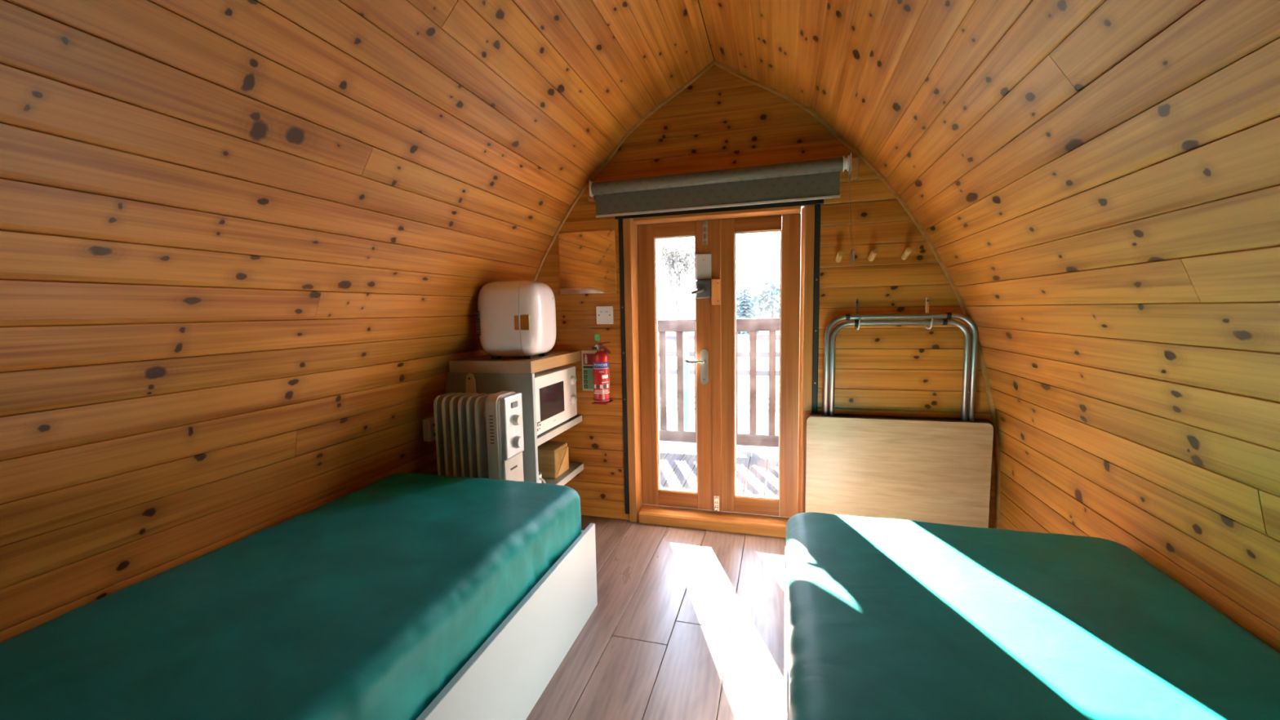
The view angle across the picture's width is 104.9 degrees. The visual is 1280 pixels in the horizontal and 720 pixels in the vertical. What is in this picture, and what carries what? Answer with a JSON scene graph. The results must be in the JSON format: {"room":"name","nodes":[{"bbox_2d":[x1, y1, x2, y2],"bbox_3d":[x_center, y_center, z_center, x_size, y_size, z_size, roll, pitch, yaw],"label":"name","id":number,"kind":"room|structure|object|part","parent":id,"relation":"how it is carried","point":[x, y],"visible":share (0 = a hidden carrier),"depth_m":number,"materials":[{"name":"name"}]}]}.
{"room":"camping pod interior","nodes":[
{"label":"camping pod interior","id":0,"kind":"room"},
{"bbox_2d":[0,0,714,642],"bbox_3d":[-0.800,-0.067,0.468,1.218,2.293,4.270,0,6,16],"label":"wall","id":1,"kind":"structure","parent":0,"point":[248,248],"depth_m":1.16,"materials":[{"name":"brown wood"}]},
{"bbox_2d":[422,416,435,441],"bbox_3d":[-0.863,0.286,2.055,0.039,0.090,0.084,0,6,16],"label":"wall socket","id":2,"kind":"object","parent":1,"relation":"attached to","point":[428,426],"visible":0.52,"depth_m":2.02,"materials":[{"name":"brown plastic"}]},
{"bbox_2d":[587,184,595,202],"bbox_3d":[-0.226,-0.794,2.344,0.033,0.076,0.045,0,6,16],"label":"block","id":3,"kind":"object","parent":1,"relation":"attached to","point":[589,198],"visible":0.48,"depth_m":2.33,"materials":[{"name":"brown wood"}]},
{"bbox_2d":[525,515,786,719],"bbox_3d":[-0.202,1.052,0.378,2.360,0.060,4.322,0,6,16],"label":"floor","id":4,"kind":"structure","parent":0,"point":[685,624],"depth_m":1.61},
{"bbox_2d":[433,373,524,481],"bbox_3d":[-0.618,0.466,1.973,0.330,0.808,0.181,0,6,16],"label":"radiator","id":5,"kind":"object","parent":4,"relation":"on","point":[477,435],"visible":0.62,"depth_m":1.91,"materials":[{"name":"white metal"}]},
{"bbox_3d":[-0.706,0.158,2.056,0.049,0.208,0.008,0,6,16],"label":"carry handle","id":6,"kind":"part","parent":5,"relation":"part of","materials":[{"name":"brown wood"}]},
{"bbox_3d":[-0.496,0.254,1.910,0.024,0.238,0.132,0,6,16],"label":"control panel","id":7,"kind":"part","parent":5,"relation":"part of","materials":[{"name":"silver metal"}]},
{"bbox_2d":[511,400,517,408],"bbox_3d":[-0.483,0.172,1.899,0.005,0.022,0.042,0,6,16],"label":"switch","id":8,"kind":"object","parent":5,"relation":"attached to","point":[514,403],"depth_m":1.90,"materials":[{"name":"grey plastic"}]},
{"bbox_2d":[416,523,597,719],"bbox_3d":[-0.812,0.826,0.930,0.804,0.305,1.967,0,6,16],"label":"bed base","id":9,"kind":"object","parent":4,"relation":"on","point":[504,679],"visible":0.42,"depth_m":1.29,"materials":[{"name":"white laminate"}]},
{"bbox_2d":[0,472,581,719],"bbox_3d":[-0.828,0.683,0.918,0.782,0.346,1.916,0,6,16],"label":"mattress","id":10,"kind":"object","parent":9,"relation":"on","point":[366,603],"visible":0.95,"depth_m":0.99,"materials":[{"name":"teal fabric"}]},
{"bbox_2d":[444,351,583,485],"bbox_3d":[-0.589,0.405,2.327,0.478,0.858,0.513,0,6,16],"label":"shelving unit","id":11,"kind":"object","parent":4,"relation":"on","point":[515,374],"visible":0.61,"depth_m":2.04,"materials":[{"name":"white laminate"}]},
{"bbox_3d":[-0.656,0.455,2.100,0.476,0.807,0.018,0,6,16],"label":"panel","id":12,"kind":"part","parent":11,"relation":"part of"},
{"bbox_2d":[450,351,581,373],"bbox_3d":[-0.552,0.003,2.276,0.386,0.050,0.510,0,6,16],"label":"countertop","id":13,"kind":"structure","parent":11,"relation":"on","point":[553,359],"depth_m":2.17,"materials":[{"name":"brown wood"}]},
{"bbox_2d":[475,280,555,359],"bbox_3d":[-0.533,-0.178,2.158,0.286,0.333,0.280,0,6,12],"label":"mini fridge","id":14,"kind":"object","parent":13,"relation":"on","point":[517,317],"visible":1,"depth_m":2.03,"materials":[{"name":"plastic"}]},
{"bbox_3d":[-0.428,-0.181,2.135,0.071,0.322,0.277,0,6,12],"label":"door","id":15,"kind":"part","parent":14,"relation":"part of","materials":[{"name":"plastic"}]},
{"bbox_2d":[538,471,546,483],"bbox_3d":[-0.441,0.528,2.095,0.088,0.090,0.067,-2,6,-4],"label":"mug","id":16,"kind":"object","parent":11,"relation":"on","point":[540,480],"visible":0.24,"depth_m":2.07,"materials":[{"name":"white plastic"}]},
{"bbox_2d":[537,441,568,478],"bbox_3d":[-0.443,0.478,2.371,0.152,0.136,0.144,0,6,16],"label":"wooden box","id":17,"kind":"object","parent":11,"relation":"on","point":[553,456],"visible":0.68,"depth_m":2.30,"materials":[{"name":"brown wood"}]},
{"bbox_3d":[-0.446,0.419,2.366,0.148,0.018,0.144,0,6,16],"label":"lid","id":18,"kind":"part","parent":17,"relation":"part of","materials":[{"name":"brown wood"}]},
{"bbox_3d":[-0.371,0.487,2.352,0.004,0.110,0.138,0,6,16],"label":"slanted panel","id":19,"kind":"part","parent":17,"relation":"part of","materials":[{"name":"brown wood"}]},
{"bbox_2d":[534,365,577,435],"bbox_3d":[-0.502,0.177,2.277,0.295,0.253,0.440,0,6,16],"label":"microwave","id":20,"kind":"object","parent":11,"relation":"in","point":[556,398],"visible":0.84,"depth_m":2.22,"materials":[{"name":"white metal"}]},
{"bbox_3d":[-0.338,0.157,2.408,0.018,0.245,0.096,0,6,16],"label":"control panel","id":21,"kind":"part","parent":20,"relation":"part of","materials":[{"name":"white plastic"}]},
{"bbox_3d":[-0.580,0.318,2.329,0.452,0.032,0.488,0,6,16],"label":"shelf","id":22,"kind":"part","parent":11,"relation":"part of","materials":[{"name":"white wood"}]},
{"bbox_3d":[-0.584,0.567,2.356,0.469,0.032,0.488,0,6,16],"label":"shelf","id":23,"kind":"part","parent":11,"relation":"part of","materials":[{"name":"white wood"}]},
{"bbox_2d":[783,546,789,719],"bbox_3d":[0.590,0.839,0.521,0.828,0.305,1.953,0,6,16],"label":"bed base","id":24,"kind":"object","parent":4,"relation":"on","point":[785,626],"visible":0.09,"depth_m":1.17,"materials":[{"name":"white laminate"}]},
{"bbox_2d":[786,511,1279,719],"bbox_3d":[0.591,0.704,0.502,0.835,0.329,1.896,0,6,16],"label":"mattress","id":25,"kind":"object","parent":24,"relation":"on","point":[888,619],"visible":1,"depth_m":0.90,"materials":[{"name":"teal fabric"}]},
{"bbox_2d":[535,64,995,528],"bbox_3d":[0.357,-0.222,2.297,2.356,2.174,0.070,0,6,16],"label":"wall","id":26,"kind":"structure","parent":0,"point":[722,120],"depth_m":2.12,"materials":[{"name":"brown wood"}]},
{"bbox_2d":[558,229,616,294],"bbox_3d":[-0.258,-0.475,2.406,0.296,0.300,0.005,0,6,16],"label":"wall mirror","id":27,"kind":"object","parent":26,"relation":"attached to","point":[587,260],"visible":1,"depth_m":2.40,"materials":[{"name":"clear glass"}]},
{"bbox_2d":[581,350,596,391],"bbox_3d":[-0.253,0.054,2.461,0.080,0.203,0.004,0,6,16],"label":"safety sign","id":28,"kind":"object","parent":26,"relation":"attached to","point":[587,355],"visible":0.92,"depth_m":2.46,"materials":[{"name":"plastic"}]},
{"bbox_3d":[-0.252,-0.004,2.454,0.065,0.056,0.001,0,6,16],"label":"red panel","id":29,"kind":"part","parent":28,"relation":"part of","materials":[{"name":"red plastic"}]},
{"bbox_3d":[-0.251,0.096,2.465,0.067,0.100,0.001,0,6,16],"label":"green panel","id":30,"kind":"part","parent":28,"relation":"part of","materials":[{"name":"green plastic"}]},
{"bbox_2d":[591,334,613,404],"bbox_3d":[-0.183,0.042,2.388,0.092,0.333,0.100,0,6,16],"label":"fire extinguisher","id":31,"kind":"object","parent":26,"relation":"attached to","point":[600,358],"visible":1,"depth_m":2.36,"materials":[{"name":"red paint"}]},
{"bbox_2d":[601,374,608,378],"bbox_3d":[-0.167,0.080,2.354,0.032,0.016,0.003,-5,7,-34],"label":"print","id":32,"kind":"object","parent":31,"relation":"on","point":[603,376],"depth_m":2.35},
{"bbox_3d":[-0.172,-0.052,2.367,0.062,0.040,0.020,0,6,16],"label":"carry lever","id":33,"kind":"part","parent":31,"relation":"part of","materials":[{"name":"red plastic"}]},
{"bbox_2d":[595,306,613,324],"bbox_3d":[-0.172,-0.219,2.406,0.087,0.087,0.011,0,6,16],"label":"switch plate","id":34,"kind":"object","parent":26,"relation":"attached to","point":[604,314],"visible":1,"depth_m":2.40,"materials":[{"name":"white plastic"}]},
{"bbox_2d":[532,60,714,281],"bbox_3d":[-0.212,-0.252,2.414,1.165,2.134,0.012,0,6,16],"label":"trim","id":35,"kind":"structure","parent":26,"relation":"attached to","point":[709,65],"depth_m":2.31,"materials":[{"name":"brown wood"}]},
{"bbox_2d":[636,219,712,510],"bbox_3d":[0.172,0.043,2.391,0.363,1.396,0.090,0,6,16],"label":"door","id":36,"kind":"structure","parent":26,"relation":"in","point":[701,498],"depth_m":2.40,"materials":[{"name":"brown wood"}]},
{"bbox_3d":[0.168,-0.621,2.349,0.201,0.064,0.040,0,6,16],"label":"rail","id":37,"kind":"part","parent":36,"relation":"part of","materials":[{"name":"brown wood"}]},
{"bbox_3d":[0.194,0.697,2.480,0.201,0.077,0.040,0,6,16],"label":"rail","id":38,"kind":"part","parent":36,"relation":"part of","materials":[{"name":"brown wood"}]},
{"bbox_3d":[0.263,0.006,2.338,0.097,0.025,0.046,0,6,16],"label":"lever","id":39,"kind":"part","parent":36,"relation":"part of","materials":[{"name":"silver metal"}]},
{"bbox_2d":[690,253,711,298],"bbox_3d":[0.286,-0.391,2.289,0.093,0.206,0.057,0,6,16],"label":"lock","id":40,"kind":"object","parent":36,"relation":"attached to","point":[703,287],"visible":0.96,"depth_m":2.29,"materials":[{"name":"grey metal"}]},
{"bbox_3d":[0.271,-0.322,2.283,0.070,0.035,0.023,0,6,16],"label":"turn lever","id":41,"kind":"part","parent":40,"relation":"part of","materials":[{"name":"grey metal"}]},
{"bbox_3d":[0.307,0.033,2.353,0.037,0.168,0.007,0,6,16],"label":"handle plate","id":42,"kind":"part","parent":36,"relation":"part of","materials":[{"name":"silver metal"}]},
{"bbox_3d":[0.303,-0.592,2.291,0.026,0.110,0.002,0,6,16],"label":"bolt plate","id":43,"kind":"part","parent":36,"relation":"part of","materials":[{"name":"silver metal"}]},
{"bbox_3d":[0.301,-0.591,2.286,0.009,0.102,0.009,0,6,16],"label":"bolt rod","id":44,"kind":"part","parent":36,"relation":"part of","materials":[{"name":"silver metal"}]},
{"bbox_2d":[622,204,814,537],"bbox_3d":[0.363,0.079,2.345,0.857,1.507,0.141,0,6,16],"label":"trim","id":45,"kind":"structure","parent":26,"relation":"attached to","point":[687,517],"depth_m":2.33,"materials":[{"name":"brown wood"}]},
{"bbox_3d":[0.376,0.785,2.415,0.753,0.086,0.141,0,6,16],"label":"sill","id":46,"kind":"part","parent":45,"relation":"part of","materials":[{"name":"brown wood"}]},
{"bbox_2d":[614,199,823,514],"bbox_3d":[0.345,0.043,2.288,0.935,1.479,0.015,0,6,16],"label":"trim","id":47,"kind":"structure","parent":26,"relation":"attached to","point":[817,202],"depth_m":2.20,"materials":[{"name":"varnished rubber"},{"name":"black painted metal"}]},
{"bbox_2d":[588,152,855,246],"bbox_3d":[0.328,-0.650,2.163,1.150,0.367,0.081,0,6,16],"label":"roller blind","id":48,"kind":"object","parent":26,"relation":"attached to","point":[819,179],"visible":1,"depth_m":2.14,"materials":[{"name":"grey fabric"}]},
{"bbox_3d":[0.853,-0.622,2.005,0.059,0.315,0.026,-5,7,-35],"label":"bead chain","id":49,"kind":"part","parent":48,"relation":"part of","materials":[{"name":"brown metal"}]},
{"bbox_2d":[711,213,800,517],"bbox_3d":[0.535,0.046,2.296,0.395,1.396,0.074,0,6,16],"label":"door","id":50,"kind":"structure","parent":26,"relation":"in","point":[724,232],"depth_m":2.29,"materials":[{"name":"brown wood"}]},
{"bbox_2d":[711,279,720,305],"bbox_3d":[0.351,-0.314,2.277,0.037,0.118,0.034,0,6,16],"label":"block","id":51,"kind":"object","parent":50,"relation":"attached to","point":[715,283],"visible":1,"depth_m":2.27,"materials":[{"name":"brown wood"}]},
{"bbox_3d":[0.373,0.698,2.393,0.026,0.075,0.002,0,6,16],"label":"bolt plate","id":52,"kind":"part","parent":50,"relation":"part of","materials":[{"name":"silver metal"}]},
{"bbox_3d":[0.564,0.700,2.374,0.209,0.077,0.040,0,6,16],"label":"rail","id":53,"kind":"part","parent":50,"relation":"part of","materials":[{"name":"brown wood"}]},
{"bbox_3d":[0.538,-0.618,2.244,0.209,0.064,0.040,0,6,16],"label":"rail","id":54,"kind":"part","parent":50,"relation":"part of","materials":[{"name":"brown wood"}]},
{"bbox_2d":[835,250,844,262],"bbox_3d":[0.839,-0.433,2.068,0.027,0.043,0.076,0,6,16],"label":"peg","id":55,"kind":"object","parent":26,"relation":"attached to","point":[840,254],"visible":1,"depth_m":2.05,"materials":[{"name":"brown wood"}]},
{"bbox_2d":[850,249,854,263],"bbox_3d":[0.896,-0.436,2.068,0.016,0.056,0.027,0,6,16],"label":"hook","id":56,"kind":"object","parent":26,"relation":"attached to","point":[852,251],"visible":1,"depth_m":2.08,"materials":[{"name":"metal"}]},
{"bbox_2d":[714,60,1000,528],"bbox_3d":[0.902,-0.243,2.095,1.165,2.134,0.012,0,6,16],"label":"trim","id":57,"kind":"structure","parent":26,"relation":"attached to","point":[722,66],"depth_m":2.01,"materials":[{"name":"brown wood"}]},
{"bbox_2d":[854,298,860,329],"bbox_3d":[0.917,-0.192,2.070,0.012,0.129,0.060,0,6,14],"label":"wall hook","id":58,"kind":"object","parent":26,"relation":"attached to","point":[857,327],"visible":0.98,"depth_m":2.09,"materials":[{"name":"silver metal"}]},
{"bbox_2d":[867,248,877,261],"bbox_3d":[0.962,-0.432,2.033,0.027,0.043,0.076,0,6,16],"label":"peg","id":59,"kind":"object","parent":26,"relation":"attached to","point":[873,252],"visible":1,"depth_m":2.01,"materials":[{"name":"brown wood"}]},
{"bbox_2d":[804,312,994,528],"bbox_3d":[1.074,0.283,2.068,0.717,0.954,0.060,0,6,16],"label":"folding table","id":60,"kind":"object","parent":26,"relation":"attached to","point":[920,468],"visible":0.93,"depth_m":2.05,"materials":[{"name":"brown wood"}]},
{"bbox_3d":[1.070,0.125,2.053,0.525,0.584,0.022,0,6,16],"label":"leg frame","id":61,"kind":"part","parent":60,"relation":"part of","materials":[{"name":"metal"}]},
{"bbox_3d":[1.071,0.113,2.053,0.574,0.609,0.022,0,6,16],"label":"leg frame","id":62,"kind":"part","parent":60,"relation":"part of","materials":[{"name":"metal"}]},
{"bbox_2d":[901,247,911,259],"bbox_3d":[1.083,-0.431,1.998,0.027,0.043,0.076,0,6,16],"label":"peg","id":63,"kind":"object","parent":26,"relation":"attached to","point":[907,252],"visible":1,"depth_m":1.98,"materials":[{"name":"brown wood"}]},
{"bbox_2d":[924,297,933,328],"bbox_3d":[1.175,-0.189,1.997,0.012,0.129,0.060,0,6,14],"label":"wall hook","id":64,"kind":"object","parent":26,"relation":"attached to","point":[927,300],"visible":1,"depth_m":2.02,"materials":[{"name":"silver metal"}]},
{"bbox_2d":[698,0,1279,653],"bbox_3d":[0.370,-0.057,0.133,1.218,2.293,4.270,0,6,16],"label":"wall","id":65,"kind":"structure","parent":0,"point":[1095,183],"depth_m":1.03,"materials":[{"name":"brown wood"}]},
{"bbox_2d":[848,156,858,181],"bbox_3d":[0.882,-0.785,2.027,0.030,0.084,0.045,0,6,16],"label":"block","id":66,"kind":"object","parent":65,"relation":"attached to","point":[854,175],"visible":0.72,"depth_m":2.01,"materials":[{"name":"brown wood"}]},
{"label":"outside","id":67,"kind":"structure","parent":0,"visible":0},
{"bbox_2d":[659,446,778,497],"bbox_3d":[0.623,0.853,3.183,3.380,0.131,1.428,0,6,16],"label":"deck","id":68,"kind":"object","parent":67,"point":[677,466],"visible":0.12,"depth_m":3.39,"materials":[{"name":"wood"}]},
{"bbox_2d":[657,318,779,447],"bbox_3d":[0.812,0.376,3.759,3.430,1.500,0.090,0,6,16],"label":"balustrade","id":69,"kind":"object","parent":68,"relation":"attached to","point":[753,326],"visible":0.27,"depth_m":3.77,"materials":[{"name":"wood"}]},
{"bbox_3d":[0.799,-0.264,3.696,3.300,0.095,0.050,0,6,16],"label":"rail","id":70,"kind":"part","parent":69,"relation":"part of","materials":[{"name":"wood"}]},
{"bbox_3d":[0.816,0.609,3.782,3.300,0.090,0.044,0,6,16],"label":"rail","id":71,"kind":"part","parent":69,"relation":"part of","materials":[{"name":"wood"}]},
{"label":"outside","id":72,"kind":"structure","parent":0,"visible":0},
{"bbox_2d":[658,331,779,487],"bbox_3d":[17.189,-4.261,59.972,120.000,1.154,120.000,0,6,16],"label":"ground","id":73,"kind":"structure","parent":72,"point":[762,363],"depth_m":8.99,"materials":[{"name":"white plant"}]},
{"bbox_2d":[656,259,672,290],"bbox_3d":[0.363,-3.430,26.319,4.125,5.088,3.100,0,6,16],"label":"bare tree","id":74,"kind":"object","parent":73,"relation":"on","point":[662,275],"visible":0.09,"depth_m":25.63,"materials":[{"name":"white plant"}]},
{"bbox_2d":[656,236,694,345],"bbox_3d":[2.233,-3.444,23.188,3.354,5.544,3.782,0,6,16],"label":"bare tree","id":75,"kind":"object","parent":73,"relation":"on","point":[672,260],"visible":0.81,"depth_m":22.54,"materials":[{"name":"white plant"}]},
{"bbox_2d":[680,274,689,430],"bbox_3d":[0.562,-0.038,6.109,0.090,2.010,0.090,0,6,16],"label":"gate post","id":76,"kind":"object","parent":73,"relation":"on","point":[684,279],"visible":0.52,"depth_m":6.05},
{"bbox_2d":[657,332,779,390],"bbox_3d":[1.663,0.111,9.456,11.600,1.350,0.122,0,6,16],"label":"fence","id":77,"kind":"object","parent":73,"relation":"on","point":[740,337],"visible":0.02,"depth_m":9.29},
{"bbox_3d":[0.321,0.098,9.852,0.100,1.350,0.100,0,6,16],"label":"post","id":78,"kind":"part","parent":77,"relation":"part of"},
{"bbox_3d":[1.639,-0.426,9.354,11.600,0.100,0.022,0,6,16],"label":"rail","id":79,"kind":"part","parent":77,"relation":"part of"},
{"bbox_3d":[1.645,-0.108,9.386,11.600,0.100,0.022,0,6,16],"label":"rail","id":80,"kind":"part","parent":77,"relation":"part of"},
{"bbox_3d":[1.652,0.240,9.421,11.600,0.100,0.022,0,6,16],"label":"rail","id":81,"kind":"part","parent":77,"relation":"part of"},
{"bbox_2d":[736,287,753,311],"bbox_3d":[6.639,-3.581,35.316,3.031,3.627,3.311,0,6,16],"label":"leafy tree","id":82,"kind":"object","parent":73,"relation":"on","point":[737,291],"visible":0.09,"depth_m":35.34,"materials":[{"name":"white plant"}]},
{"bbox_2d":[736,275,760,334],"bbox_3d":[6.522,-3.267,30.240,1.884,3.900,1.936,-2,6,-11],"label":"conifer","id":83,"kind":"object","parent":73,"relation":"on","point":[745,311],"visible":0.7,"depth_m":30.02,"materials":[{"name":"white plant"}]},
{"bbox_2d":[748,279,780,318],"bbox_3d":[8.787,-3.481,32.678,3.728,3.751,3.784,0,6,16],"label":"leafy tree","id":84,"kind":"object","parent":73,"relation":"on","point":[771,291],"visible":0.58,"depth_m":31.81,"materials":[{"name":"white plant"}]}
]}

